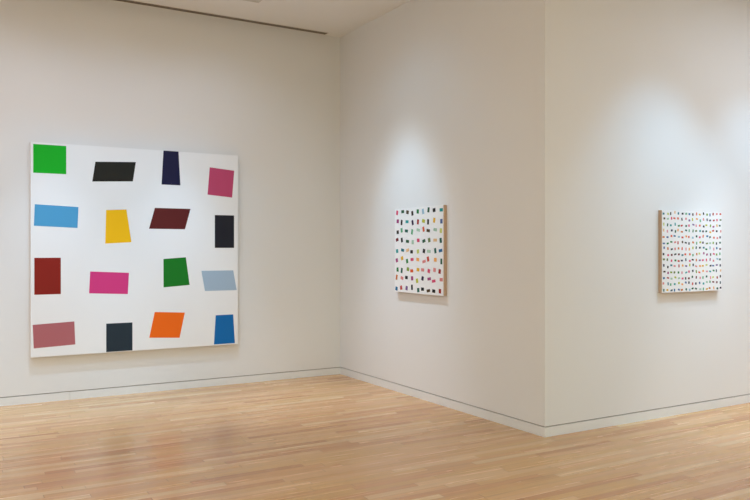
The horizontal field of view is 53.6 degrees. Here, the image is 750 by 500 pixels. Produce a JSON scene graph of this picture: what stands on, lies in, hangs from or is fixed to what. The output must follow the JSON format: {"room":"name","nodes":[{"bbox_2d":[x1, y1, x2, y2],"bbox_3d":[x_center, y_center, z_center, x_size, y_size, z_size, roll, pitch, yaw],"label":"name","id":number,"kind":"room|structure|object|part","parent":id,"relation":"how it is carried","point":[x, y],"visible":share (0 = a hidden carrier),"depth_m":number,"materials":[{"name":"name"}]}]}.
{"room":"museum","nodes":[
{"label":"museum","id":0,"kind":"room"},
{"bbox_2d":[0,0,339,397],"bbox_3d":[-3.828,-0.535,7.112,8.175,4.070,0.200,0,0,-30],"label":"wall","id":1,"kind":"structure","parent":0,"point":[105,73],"depth_m":8.09,"materials":[{"name":"white paint"}]},
{"bbox_2d":[30,142,237,357],"bbox_3d":[-2.451,-0.004,7.775,2.108,2.100,0.045,0,0,-30],"label":"painting","id":2,"kind":"object","parent":1,"relation":"attached to","point":[131,249],"visible":1,"depth_m":7.70,"materials":[{"name":"paint"}]},
{"bbox_2d":[0,367,339,405],"bbox_3d":[-3.774,1.461,7.036,7.790,0.078,0.015,0,0,-30],"label":"baseboard","id":3,"kind":"structure","parent":1,"relation":"attached to","point":[329,371],"depth_m":7.90,"materials":[{"name":"white paint"}]},
{"bbox_2d":[112,0,409,36],"bbox_3d":[1.637,-2.620,3.143,13.600,0.100,12.572,0,0,-30],"label":"ceiling","id":4,"kind":"structure","parent":0,"point":[338,18],"depth_m":7.97,"materials":[{"name":"white paint"}]},
{"bbox_2d":[113,0,327,34],"bbox_3d":[-2.155,-2.567,7.897,3.675,0.006,0.086,0,0,-30],"label":"ceiling vent","id":5,"kind":"object","parent":4,"relation":"in","point":[126,1],"visible":1,"depth_m":8.16,"materials":[{"name":"black metal"}]},
{"bbox_2d":[244,0,261,2],"bbox_3d":[-1.259,-2.566,7.518,0.280,0.008,0.280,0,0,-30],"label":"ceiling fitting","id":6,"kind":"object","parent":4,"relation":"attached to","point":[255,1],"visible":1,"depth_m":7.64,"materials":[{"name":"paint"}]},
{"bbox_2d":[0,374,749,499],"bbox_3d":[1.637,1.550,3.143,13.600,0.100,12.572,0,0,-30],"label":"floor","id":7,"kind":"structure","parent":0,"point":[337,436],"depth_m":5.45,"materials":[{"name":"brown wood"}]},
{"bbox_2d":[340,0,544,426],"bbox_3d":[0.504,-0.535,7.604,0.200,4.070,3.726,0,0,-30],"label":"wall","id":8,"kind":"structure","parent":0,"point":[442,102],"depth_m":7.04,"materials":[{"name":"white paint"}]},
{"bbox_2d":[395,205,446,295],"bbox_3d":[0.446,0.004,7.463,0.042,0.868,0.876,0,0,-30],"label":"painting","id":9,"kind":"object","parent":8,"relation":"attached to","point":[420,232],"visible":1,"depth_m":7.39,"materials":[{"name":"paint"}]},
{"bbox_3d":[0.448,0.004,7.464,0.037,0.866,0.874,0,0,-30],"label":"stretcher frame","id":10,"kind":"part","parent":9,"relation":"part of","materials":[{"name":"brown wood"}]},
{"bbox_2d":[340,367,544,436],"bbox_3d":[0.471,1.461,7.478,0.015,0.078,3.540,0,0,-30],"label":"baseboard","id":11,"kind":"structure","parent":8,"relation":"attached to","point":[532,428],"depth_m":7.02,"materials":[{"name":"white paint"}]},
{"bbox_2d":[545,0,749,426],"bbox_3d":[3.736,-0.535,7.452,5.625,4.070,0.200,0,0,-30],"label":"wall","id":12,"kind":"structure","parent":0,"point":[647,102],"depth_m":6.48,"materials":[{"name":"white paint"}]},
{"bbox_2d":[545,394,749,436],"bbox_3d":[3.696,1.461,7.322,5.425,0.078,0.015,0,0,-30],"label":"baseboard","id":13,"kind":"structure","parent":12,"relation":"attached to","point":[573,427],"depth_m":6.53,"materials":[{"name":"white paint"}]},
{"bbox_2d":[658,210,721,292],"bbox_3d":[2.901,0.013,6.823,0.841,0.735,0.042,0,0,-30],"label":"painting","id":14,"kind":"object","parent":12,"relation":"attached to","point":[689,242],"visible":1,"depth_m":6.78,"materials":[{"name":"paint"}]},
{"bbox_3d":[2.900,0.013,6.825,0.839,0.733,0.037,0,0,-30],"label":"stretcher frame","id":15,"kind":"part","parent":14,"relation":"part of","materials":[{"name":"brown wood"}]}
]}

